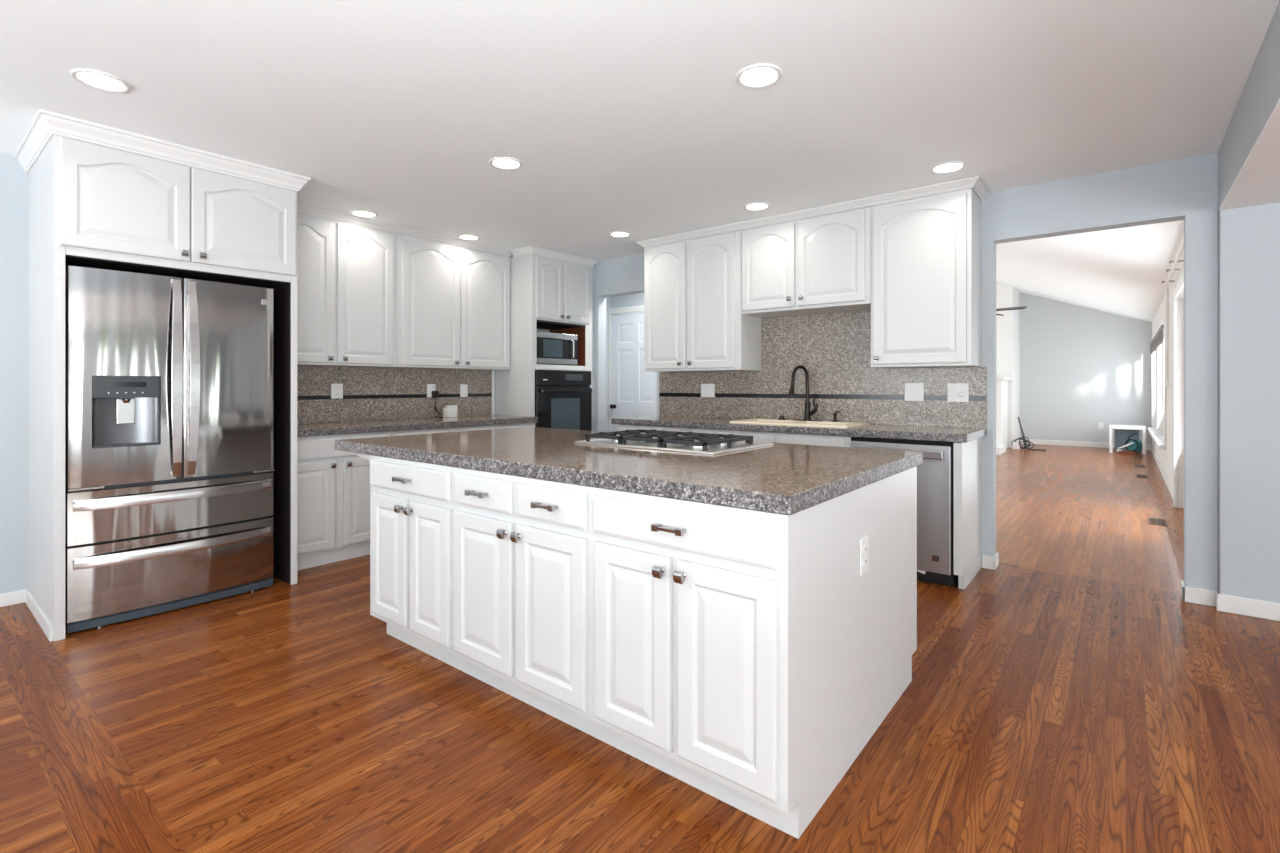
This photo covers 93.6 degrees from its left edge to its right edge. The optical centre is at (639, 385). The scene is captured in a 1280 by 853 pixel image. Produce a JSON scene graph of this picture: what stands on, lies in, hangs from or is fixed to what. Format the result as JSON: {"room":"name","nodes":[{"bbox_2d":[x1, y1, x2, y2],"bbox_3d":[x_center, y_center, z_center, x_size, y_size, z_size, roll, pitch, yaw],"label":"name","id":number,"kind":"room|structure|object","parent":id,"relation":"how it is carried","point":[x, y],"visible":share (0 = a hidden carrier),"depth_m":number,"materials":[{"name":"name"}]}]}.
{"room":"kitchen","nodes":[
{"label":"kitchen","id":0,"kind":"room"},
{"bbox_2d":[0,152,609,593],"bbox_3d":[-3.145,-0.033,3.721,0.120,2.452,9.105,0,0,39],"label":"wall","id":1,"kind":"structure","parent":0,"point":[13,178],"depth_m":3.29,"materials":[{"name":"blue paint"}]},
{"bbox_2d":[0,589,27,606],"bbox_3d":[-4.624,1.158,1.772,0.014,0.070,3.974,0,0,39],"label":"baseboard","id":2,"kind":"structure","parent":1,"relation":"attached to","point":[16,597],"depth_m":3.27,"materials":[{"name":"white paint"}]},
{"bbox_2d":[297,212,396,366],"bbox_3d":[-2.303,-0.680,4.448,0.280,1.060,0.976,0,0,39],"label":"upper cabinet","id":3,"kind":"object","parent":1,"relation":"attached to","point":[347,272],"visible":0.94,"depth_m":4.44,"materials":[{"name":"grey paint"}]},
{"bbox_2d":[297,365,491,423],"bbox_3d":[-2.068,0.065,4.955,0.013,0.428,2.062,0,0,39],"label":"backsplash","id":4,"kind":"structure","parent":1,"relation":"attached to","point":[369,393],"depth_m":4.93,"materials":[{"name":"stone"}]},
{"bbox_2d":[331,384,342,398],"bbox_3d":[-2.325,0.041,4.617,0.009,0.115,0.088,0,0,39],"label":"wall outlet","id":5,"kind":"object","parent":4,"relation":"attached to","point":[336,389],"visible":1,"depth_m":4.61,"materials":[{"name":"white plastic"}]},
{"bbox_2d":[427,384,435,396],"bbox_3d":[-1.820,0.043,5.246,0.009,0.115,0.082,0,0,39],"label":"wall outlet","id":6,"kind":"object","parent":4,"relation":"attached to","point":[430,387],"visible":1,"depth_m":5.24,"materials":[{"name":"white plastic"}]},
{"bbox_2d":[432,391,442,417],"bbox_3d":[-1.762,0.162,5.259,0.065,0.233,0.098,0,0,39],"label":"power adapter","id":7,"kind":"object","parent":6,"relation":"attached to","point":[435,394],"visible":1,"depth_m":5.24,"materials":[{"name":"black plastic"}]},
{"bbox_2d":[460,384,467,396],"bbox_3d":[-1.611,0.045,5.506,0.008,0.115,0.078,0,0,39],"label":"wall outlet","id":8,"kind":"object","parent":4,"relation":"attached to","point":[463,387],"visible":1,"depth_m":5.50,"materials":[{"name":"white plastic"}]},
{"bbox_2d":[387,233,509,369],"bbox_3d":[-1.643,-0.680,5.271,0.280,1.060,1.130,0,0,39],"label":"upper cabinet","id":9,"kind":"object","parent":1,"relation":"attached to","point":[453,302],"visible":0.99,"depth_m":5.14,"materials":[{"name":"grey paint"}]},
{"bbox_2d":[492,370,494,414],"bbox_3d":[-1.412,0.065,5.771,0.016,0.428,0.028,0,0,39],"label":"trim","id":10,"kind":"structure","parent":1,"relation":"attached to","point":[493,371],"depth_m":5.77,"materials":[{"name":"white paint"}]},
{"bbox_2d":[610,293,643,431],"bbox_3d":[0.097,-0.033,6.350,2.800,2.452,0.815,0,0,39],"label":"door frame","id":11,"kind":"structure","parent":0,"point":[637,299],"depth_m":6.99,"materials":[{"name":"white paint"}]},
{"bbox_2d":[609,305,656,431],"bbox_3d":[-0.058,0.143,6.849,0.885,2.100,0.101,0,0,39],"label":"door","id":12,"kind":"structure","parent":11,"relation":"in","point":[634,390],"depth_m":6.92,"materials":[{"name":"white paint"}]},
{"bbox_2d":[0,444,1279,852],"bbox_3d":[2.442,1.253,5.317,11.350,0.120,18.650,0,0,39],"label":"floor","id":13,"kind":"structure","parent":0,"point":[1068,698],"depth_m":2.07,"materials":[{"name":"brown wood"}]},
{"bbox_2d":[25,134,296,641],"bbox_3d":[-2.709,-0.007,3.457,0.888,2.400,1.073,0,0,39],"label":"tall cabinet","id":14,"kind":"object","parent":13,"relation":"on","point":[91,205],"visible":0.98,"depth_m":3.11,"materials":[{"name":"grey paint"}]},
{"bbox_2d":[14,109,597,266],"bbox_3d":[-1.802,-1.215,4.587,0.889,0.085,4.052,0,0,39],"label":"crown molding","id":15,"kind":"structure","parent":14,"relation":"attached to","point":[46,123],"depth_m":3.23,"materials":[{"name":"white paint"}]},
{"bbox_2d":[66,266,273,632],"bbox_3d":[-2.679,0.311,3.397,0.752,1.765,0.890,0,0,39],"label":"refrigerator","id":16,"kind":"object","parent":13,"relation":"on","point":[169,380],"visible":0.98,"depth_m":3.12,"materials":[{"name":"grey metal"}]},
{"bbox_2d":[297,432,390,570],"bbox_3d":[-2.241,0.762,4.244,0.633,0.862,0.735,0,0,39],"label":"base cabinet","id":17,"kind":"object","parent":13,"relation":"on","point":[333,486],"visible":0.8,"depth_m":4.01,"materials":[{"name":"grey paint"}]},
{"bbox_2d":[391,423,534,435],"bbox_3d":[-1.580,0.762,5.066,0.635,0.862,1.372,0,0,39],"label":"base cabinet","id":18,"kind":"object","parent":13,"relation":"on","point":[456,429],"visible":0.02,"depth_m":4.80,"materials":[{"name":"grey paint"}]},
{"bbox_2d":[297,415,537,436],"bbox_3d":[-1.815,0.304,4.782,0.602,0.050,2.109,0,0,39],"label":"countertop","id":19,"kind":"structure","parent":18,"relation":"on","point":[352,427],"depth_m":4.56,"materials":[{"name":"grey stone"}]},
{"bbox_2d":[442,405,457,417],"bbox_3d":[-1.680,0.226,5.314,0.036,0.105,0.140,0,0,39],"label":"router","id":20,"kind":"object","parent":19,"relation":"on","point":[449,410],"visible":1,"depth_m":5.30,"materials":[{"name":"white plastic"}]},
{"bbox_2d":[495,254,591,416],"bbox_3d":[-0.920,-0.007,5.921,0.593,2.400,0.786,0,0,39],"label":"tall cabinet","id":21,"kind":"object","parent":13,"relation":"on","point":[551,295],"visible":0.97,"depth_m":5.63,"materials":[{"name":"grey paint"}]},
{"bbox_2d":[537,331,577,365],"bbox_3d":[-0.926,-0.350,5.862,0.425,0.305,0.555,0,0,39],"label":"microwave","id":22,"kind":"object","parent":21,"relation":"in","point":[552,348],"visible":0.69,"depth_m":5.75,"materials":[{"name":"grey metal"}]},
{"bbox_2d":[535,370,591,430],"bbox_3d":[-0.891,0.190,5.903,0.542,0.666,0.726,0,0,39],"label":"wall oven","id":23,"kind":"object","parent":21,"relation":"in","point":[563,399],"visible":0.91,"depth_m":5.73,"materials":[{"name":"black metal"}]},
{"bbox_2d":[357,453,916,838],"bbox_3d":[-0.184,0.762,2.739,2.384,0.862,1.284,0,0,39],"label":"kitchen island","id":24,"kind":"object","parent":13,"relation":"on","point":[746,657],"visible":0.98,"depth_m":1.88,"materials":[{"name":"white paint"}]},
{"bbox_2d":[335,427,922,514],"bbox_3d":[-0.190,0.304,2.813,2.505,0.050,1.293,0,0,39],"label":"island countertop","id":25,"kind":"structure","parent":24,"relation":"on","point":[779,478],"depth_m":2.18,"materials":[{"name":"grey stone"}]},
{"bbox_2d":[574,429,772,454],"bbox_3d":[0.155,0.255,2.889,0.795,0.048,0.530,0,0,39],"label":"gas cooktop","id":26,"kind":"object","parent":25,"relation":"in","point":[691,442],"visible":1,"depth_m":2.76,"materials":[{"name":"silver metal"}]},
{"bbox_2d":[860,535,868,575],"bbox_3d":[0.737,0.556,1.973,0.009,0.118,0.075,0,0,39],"label":"wall outlet","id":27,"kind":"object","parent":24,"relation":"attached to","point":[864,542],"visible":1,"depth_m":1.96,"materials":[{"name":"white plastic"}]},
{"bbox_2d":[863,544,866,553],"bbox_3d":[0.739,0.536,1.972,0.003,0.028,0.034,0,0,39],"label":"socket","id":28,"kind":"object","parent":27,"relation":"attached to","point":[864,545],"depth_m":1.97,"materials":[{"name":"grey plastic"}]},
{"bbox_2d":[863,556,866,566],"bbox_3d":[0.739,0.576,1.972,0.003,0.028,0.034,0,0,39],"label":"socket","id":29,"kind":"object","parent":27,"relation":"attached to","point":[864,557],"depth_m":1.97,"materials":[{"name":"grey plastic"}]},
{"bbox_2d":[617,424,851,446],"bbox_3d":[0.752,0.762,4.729,2.003,0.862,0.651,0,0,39],"label":"base cabinet","id":30,"kind":"object","parent":13,"relation":"on","point":[806,439],"visible":0.02,"depth_m":4.21,"materials":[{"name":"grey paint"}]},
{"bbox_2d":[611,416,986,442],"bbox_3d":[1.010,0.302,4.536,2.716,0.046,0.630,0,0,39],"label":"countertop","id":31,"kind":"structure","parent":30,"relation":"on","point":[930,433],"depth_m":4.03,"materials":[{"name":"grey stone"}]},
{"bbox_2d":[730,418,869,436],"bbox_3d":[1.171,0.355,4.462,0.900,0.177,0.455,0,0,39],"label":"sink","id":32,"kind":"object","parent":31,"relation":"in","point":[758,420],"visible":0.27,"depth_m":4.38,"materials":[{"name":"beige ceramic"}]},
{"bbox_2d":[832,410,839,421],"bbox_3d":[1.445,0.223,4.441,0.039,0.086,0.080,0,0,5],"label":"soap dispenser","id":33,"kind":"object","parent":32,"relation":"on","point":[835,413],"visible":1,"depth_m":4.45,"materials":[{"name":"black metal"}]},
{"bbox_2d":[788,365,821,420],"bbox_3d":[1.235,0.056,4.534,0.230,0.421,0.186,0,0,39],"label":"kitchen faucet","id":34,"kind":"object","parent":31,"relation":"on","point":[808,413],"visible":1,"depth_m":4.56,"materials":[{"name":"black metal"}]},
{"bbox_2d":[851,437,957,586],"bbox_3d":[1.752,0.763,3.893,0.590,0.860,0.630,0,0,39],"label":"dishwasher","id":35,"kind":"object","parent":13,"relation":"on","point":[935,474],"visible":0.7,"depth_m":3.57,"materials":[{"name":"silver metal"}]},
{"bbox_2d":[953,437,981,588],"bbox_3d":[2.033,0.762,3.722,0.046,0.862,0.618,0,0,39],"label":"base cabinet","id":36,"kind":"object","parent":13,"relation":"on","point":[967,457],"visible":0.88,"depth_m":3.59,"materials":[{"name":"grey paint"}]},
{"bbox_2d":[996,377,1010,454],"bbox_3d":[6.003,0.513,11.454,1.680,1.360,1.600,0,0,39],"label":"fireplace surround","id":37,"kind":"object","parent":13,"relation":"on","point":[1001,382],"visible":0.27,"depth_m":11.03,"materials":[{"name":"white paint"}]},
{"bbox_2d":[996,377,1010,379],"bbox_3d":[6.220,-0.138,11.741,1.660,0.058,0.880,0,0,39],"label":"mantel shelf","id":38,"kind":"object","parent":37,"relation":"attached to","point":[997,378],"depth_m":10.95,"materials":[{"name":"white paint"}]},
{"bbox_2d":[1011,417,1045,450],"bbox_3d":[7.264,0.891,11.232,0.542,0.605,0.254,0,0,39],"label":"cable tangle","id":39,"kind":"object","parent":13,"relation":"on","point":[1017,446],"visible":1,"depth_m":11.25,"materials":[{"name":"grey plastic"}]},
{"bbox_2d":[1115,429,1138,450],"bbox_3d":[8.883,0.992,10.976,0.350,0.400,0.040,0,0,39],"label":"lid","id":40,"kind":"object","parent":13,"relation":"on","point":[1121,435],"visible":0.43,"depth_m":10.99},
{"bbox_2d":[1117,451,1136,453],"bbox_3d":[8.526,1.167,10.532,0.290,0.050,0.050,0,0,39],"label":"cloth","id":41,"kind":"object","parent":13,"relation":"on","point":[1119,452],"visible":1,"depth_m":10.52,"materials":[{"name":"brown"}]},
{"bbox_2d":[1109,425,1145,454],"bbox_3d":[8.717,0.956,10.763,0.500,0.475,0.500,0,0,39],"label":"side table","id":42,"kind":"object","parent":13,"relation":"on","point":[1111,427],"visible":1,"depth_m":10.59,"materials":[{"name":"white paint"}]},
{"bbox_2d":[1116,433,1141,452],"bbox_3d":[8.745,1.015,10.741,0.370,0.354,0.340,0,0,39],"label":"vacuum cleaner","id":43,"kind":"object","parent":13,"relation":"on","point":[1135,445],"visible":0.85,"depth_m":10.63,"materials":[{"name":"teal plastic"}]},
{"bbox_2d":[1127,439,1141,452],"bbox_3d":[8.822,1.067,10.717,0.220,0.228,0.280,0,0,39],"label":"canister","id":44,"kind":"object","parent":43,"relation":"on","point":[1136,446],"depth_m":10.62,"materials":[{"name":"teal plastic"}]},
{"bbox_2d":[1136,474,1148,477],"bbox_3d":[6.604,1.191,7.907,0.120,0.005,0.320,0,0,39],"label":"floor vent","id":45,"kind":"object","parent":13,"relation":"in","point":[1137,475],"visible":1,"depth_m":7.88,"materials":[{"name":"brown"}]},
{"bbox_2d":[1148,517,1166,525],"bbox_3d":[4.534,1.191,5.272,0.120,0.005,0.320,0,0,39],"label":"floor vent","id":46,"kind":"object","parent":13,"relation":"in","point":[1155,521],"visible":1,"depth_m":5.27,"materials":[{"name":"brown"}]},
{"bbox_2d":[1150,518,1164,524],"bbox_3d":[4.534,1.191,5.272,0.096,0.004,0.296,0,0,39],"label":"grille","id":47,"kind":"object","parent":46,"relation":"attached to","point":[1155,521],"depth_m":5.27,"materials":[{"name":"brown"}]},
{"bbox_2d":[0,0,1279,260],"bbox_3d":[-1.424,-1.309,1.774,5.242,0.100,8.225,0,0,39],"label":"ceiling","id":48,"kind":"structure","parent":0,"point":[634,117],"depth_m":2.62,"materials":[{"name":"white paint"}]},
{"bbox_2d":[70,68,129,92],"bbox_3d":[-2.220,-1.254,2.477,0.184,0.008,0.184,0,0,39],"label":"recessed light","id":49,"kind":"object","parent":48,"relation":"in","point":[96,79],"visible":1,"depth_m":2.47,"materials":[{"name":"white paint"}]},
{"bbox_2d":[350,210,377,217],"bbox_3d":[-2.015,-1.254,4.398,0.184,0.008,0.184,0,0,39],"label":"recessed light","id":50,"kind":"object","parent":48,"relation":"in","point":[359,213],"visible":1,"depth_m":4.39,"materials":[{"name":"white paint"}]},
{"bbox_2d":[458,234,479,240],"bbox_3d":[-1.448,-1.254,5.093,0.184,0.008,0.184,0,0,39],"label":"recessed light","id":51,"kind":"object","parent":48,"relation":"in","point":[464,236],"visible":1,"depth_m":5.09,"materials":[{"name":"white paint"}]},
{"bbox_2d":[489,157,522,169],"bbox_3d":[-0.758,-1.254,3.401,0.184,0.008,0.184,0,0,39],"label":"recessed light","id":52,"kind":"object","parent":48,"relation":"in","point":[504,163],"visible":1,"depth_m":3.40,"materials":[{"name":"white paint"}]},
{"bbox_2d":[609,231,630,237],"bbox_3d":[-0.166,-1.254,4.992,0.184,0.008,0.184,0,0,39],"label":"recessed light","id":53,"kind":"object","parent":48,"relation":"in","point":[618,234],"visible":1,"depth_m":4.99,"materials":[{"name":"white paint"}]},
{"bbox_2d":[744,202,769,210],"bbox_3d":[0.819,-1.254,4.215,0.184,0.008,0.184,0,0,39],"label":"recessed light","id":54,"kind":"object","parent":48,"relation":"in","point":[756,206],"visible":1,"depth_m":4.21,"materials":[{"name":"white paint"}]},
{"bbox_2d":[736,64,781,87],"bbox_3d":[0.483,-1.254,2.441,0.184,0.008,0.184,0,0,39],"label":"recessed light","id":55,"kind":"object","parent":48,"relation":"in","point":[757,75],"visible":1,"depth_m":2.43,"materials":[{"name":"white paint"}]},
{"bbox_2d":[930,161,965,173],"bbox_3d":[1.773,-1.254,3.462,0.184,0.008,0.184,0,0,39],"label":"recessed light","id":56,"kind":"object","parent":48,"relation":"in","point":[953,166],"visible":1,"depth_m":3.46,"materials":[{"name":"white paint"}]},
{"bbox_2d":[593,153,1217,590],"bbox_3d":[1.160,-0.033,4.897,5.122,2.452,0.120,0,0,39],"label":"wall","id":57,"kind":"structure","parent":0,"point":[1186,189],"depth_m":3.41,"materials":[{"name":"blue paint"}]},
{"bbox_2d":[592,267,594,430],"bbox_3d":[-0.483,-0.007,6.107,0.020,2.400,0.050,0,0,39],"label":"trim","id":58,"kind":"structure","parent":57,"relation":"attached to","point":[593,268],"depth_m":6.11,"materials":[{"name":"grey paint"}]},
{"bbox_2d":[644,230,760,371],"bbox_3d":[0.505,-0.666,5.091,0.957,1.085,0.398,0,0,39],"label":"upper cabinet","id":59,"kind":"object","parent":57,"relation":"attached to","point":[694,321],"visible":1,"depth_m":4.91,"materials":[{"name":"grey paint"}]},
{"bbox_2d":[636,176,990,247],"bbox_3d":[1.125,-1.234,4.592,2.655,0.048,0.398,0,0,39],"label":"crown molding","id":60,"kind":"structure","parent":59,"relation":"attached to","point":[977,184],"depth_m":4.18,"materials":[{"name":"white paint"}]},
{"bbox_2d":[741,207,870,317],"bbox_3d":[1.263,-0.882,4.482,0.985,0.653,0.398,0,0,39],"label":"upper cabinet","id":61,"kind":"object","parent":57,"relation":"attached to","point":[819,264],"visible":0.99,"depth_m":4.33,"materials":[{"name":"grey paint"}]},
{"bbox_2d":[761,310,882,370],"bbox_3d":[1.384,-0.340,4.633,0.984,0.430,0.010,0,0,39],"label":"backsplash","id":62,"kind":"structure","parent":57,"relation":"attached to","point":[836,340],"depth_m":4.64,"materials":[{"name":"stone"}]},
{"bbox_2d":[659,367,986,427],"bbox_3d":[1.222,0.078,4.761,2.668,0.402,0.013,0,0,39],"label":"backsplash","id":63,"kind":"structure","parent":57,"relation":"attached to","point":[872,396],"depth_m":4.55,"materials":[{"name":"stone"}]},
{"bbox_2d":[701,384,714,396],"bbox_3d":[0.591,0.041,5.252,0.140,0.115,0.010,0,0,39],"label":"light switch","id":64,"kind":"object","parent":63,"relation":"attached to","point":[707,390],"visible":1,"depth_m":5.25,"materials":[{"name":"white plastic"}]},
{"bbox_2d":[905,383,923,400],"bbox_3d":[1.911,0.043,4.194,0.125,0.125,0.008,0,0,39],"label":"wall outlet","id":65,"kind":"object","parent":63,"relation":"attached to","point":[913,391],"visible":1,"depth_m":4.19,"materials":[{"name":"white plastic"}]},
{"bbox_2d":[911,387,916,396],"bbox_3d":[1.909,0.043,4.191,0.034,0.066,0.003,0,0,39],"label":"socket","id":66,"kind":"object","parent":65,"relation":"attached to","point":[913,389],"depth_m":4.19,"materials":[{"name":"white plastic"}]},
{"bbox_2d":[947,383,968,401],"bbox_3d":[2.123,0.045,4.018,0.128,0.125,0.018,0,0,39],"label":"wall outlet","id":67,"kind":"object","parent":63,"relation":"attached to","point":[956,392],"visible":1,"depth_m":4.02,"materials":[{"name":"white plastic"}]},
{"bbox_2d":[871,188,981,367],"bbox_3d":[1.884,-0.667,3.983,0.605,1.085,0.398,0,0,39],"label":"upper cabinet","id":68,"kind":"object","parent":57,"relation":"attached to","point":[926,252],"visible":1,"depth_m":3.84,"materials":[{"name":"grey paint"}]},
{"bbox_2d":[982,555,993,569],"bbox_3d":[2.271,1.151,3.919,0.075,0.085,0.014,0,0,39],"label":"baseboard","id":69,"kind":"structure","parent":57,"relation":"attached to","point":[987,561],"depth_m":3.91,"materials":[{"name":"white paint"}]},
{"bbox_2d":[994,552,998,569],"bbox_3d":[2.335,1.151,3.947,0.014,0.085,0.138,0,0,39],"label":"baseboard","id":70,"kind":"structure","parent":57,"relation":"attached to","point":[996,556],"depth_m":3.92,"materials":[{"name":"white paint"}]},
{"bbox_2d":[1180,580,1184,601],"bbox_3d":[3.047,1.151,3.376,0.014,0.085,0.138,0,0,39],"label":"baseboard","id":71,"kind":"structure","parent":57,"relation":"attached to","point":[1181,581],"depth_m":3.37,"materials":[{"name":"white paint"}]},
{"bbox_2d":[1182,586,1217,606],"bbox_3d":[3.059,1.151,3.287,0.143,0.085,0.014,0,0,39],"label":"baseboard","id":72,"kind":"structure","parent":57,"relation":"attached to","point":[1192,595],"depth_m":3.28,"materials":[{"name":"white paint"}]},
{"bbox_2d":[996,282,1019,447],"bbox_3d":[6.823,-0.682,12.540,1.740,3.751,1.099,0,0,39],"label":"wall","id":73,"kind":"structure","parent":0,"point":[1008,325],"depth_m":11.69,"materials":[{"name":"white paint"}]},
{"bbox_2d":[1020,293,1151,444],"bbox_3d":[6.657,-0.829,13.443,7.550,4.044,0.100,0,0,39],"label":"wall","id":74,"kind":"structure","parent":0,"point":[1081,368],"depth_m":11.79,"materials":[{"name":"grey paint"}]},
{"bbox_2d":[1020,439,1150,449],"bbox_3d":[8.652,1.143,11.768,2.080,0.100,0.014,0,0,39],"label":"baseboard","id":75,"kind":"structure","parent":74,"relation":"attached to","point":[1034,441],"depth_m":11.86,"materials":[{"name":"white paint"}]},
{"bbox_2d":[1098,423,1103,428],"bbox_3d":[8.879,0.773,11.588,0.080,0.120,0.008,0,0,39],"label":"wall outlet","id":76,"kind":"object","parent":74,"relation":"attached to","point":[1100,425],"visible":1,"depth_m":11.58,"materials":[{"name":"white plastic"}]},
{"bbox_2d":[996,220,1183,322],"bbox_3d":[3.516,-2.037,9.571,7.700,1.872,10.110,0,0,39],"label":"ceiling","id":77,"kind":"structure","parent":0,"point":[1119,271],"depth_m":7.41,"materials":[{"name":"white paint"}]},
{"bbox_2d":[996,306,1026,315],"bbox_3d":[4.398,-1.399,7.986,1.262,1.005,1.277,0,0,39],"label":"ceiling fan","id":78,"kind":"object","parent":77,"relation":"hanging from","point":[1019,307],"visible":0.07,"depth_m":7.66,"materials":[{"name":"black metal"}]},
{"bbox_2d":[1152,255,1183,507],"bbox_3d":[6.386,0.016,7.188,0.120,2.355,9.993,0,0,39],"label":"wall","id":79,"kind":"structure","parent":0,"point":[1165,456],"depth_m":6.80,"materials":[{"name":"white paint"}]},
{"bbox_2d":[1148,331,1156,436],"bbox_3d":[8.558,-0.027,9.961,0.185,1.640,2.090,0,0,39],"label":"window","id":80,"kind":"structure","parent":79,"relation":"in","point":[1151,430],"depth_m":10.74,"materials":[{"name":"white paint"}]},
{"bbox_2d":[1150,336,1155,354],"bbox_3d":[8.519,-0.651,9.992,0.026,0.221,1.940,0,0,39],"label":"window shade","id":81,"kind":"object","parent":80,"relation":"attached to","point":[1152,343],"visible":0.81,"depth_m":9.78,"materials":[{"name":"grey fabric"}]},
{"bbox_2d":[1152,318,1165,448],"bbox_3d":[7.171,-0.027,8.234,0.185,1.640,2.020,0,0,39],"label":"window","id":82,"kind":"structure","parent":79,"relation":"in","point":[1160,444],"depth_m":8.63,"materials":[{"name":"white paint"}]},
{"bbox_2d":[1155,325,1163,348],"bbox_3d":[7.133,-0.651,8.265,0.026,0.221,1.870,0,0,39],"label":"window shade","id":83,"kind":"object","parent":82,"relation":"attached to","point":[1159,334],"visible":1,"depth_m":7.97,"materials":[{"name":"grey fabric"}]},
{"bbox_2d":[1151,445,1172,498],"bbox_3d":[7.385,1.148,8.540,0.014,0.090,6.605,0,0,39],"label":"baseboard","id":84,"kind":"structure","parent":79,"relation":"attached to","point":[1162,471],"depth_m":7.71,"materials":[{"name":"white paint"}]},
{"bbox_2d":[1165,288,1168,386],"bbox_3d":[5.916,-0.542,6.754,0.030,1.110,0.030,0,0,16],"label":"blind wand","id":85,"kind":"object","parent":79,"relation":"hanging from","point":[1166,289],"visible":1,"depth_m":6.74,"materials":[{"name":"white paint"}]},
{"bbox_2d":[1161,240,1183,285],"bbox_3d":[4.809,-1.084,5.404,0.102,0.037,2.650,0,0,39],"label":"curtain rod","id":86,"kind":"object","parent":79,"relation":"attached to","point":[1182,245],"visible":0.92,"depth_m":5.33,"materials":[{"name":"white paint"}]},
{"bbox_2d":[1173,273,1183,507],"bbox_3d":[4.699,0.128,5.127,0.130,2.130,2.080,0,0,39],"label":"door","id":87,"kind":"structure","parent":79,"relation":"in","point":[1180,285],"depth_m":5.89,"materials":[{"name":"white paint"}]},
{"bbox_2d":[1218,202,1279,602],"bbox_3d":[4.579,0.130,2.108,3.698,2.126,0.190,0,0,39],"label":"wall","id":88,"kind":"structure","parent":0,"point":[1249,236],"depth_m":3.12,"materials":[{"name":"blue paint"}]},
{"bbox_2d":[1217,593,1279,620],"bbox_3d":[4.509,1.148,2.032,3.712,0.090,0.014,0,0,39],"label":"baseboard","id":89,"kind":"structure","parent":88,"relation":"attached to","point":[1225,603],"depth_m":3.11,"materials":[{"name":"white paint"}]},
{"bbox_2d":[1218,1,1279,212],"bbox_3d":[2.110,-1.146,-1.062,3.819,0.426,8.225,0,0,39],"label":"wall","id":90,"kind":"structure","parent":0,"point":[1260,95],"depth_m":2.50,"materials":[{"name":"grey paint"}]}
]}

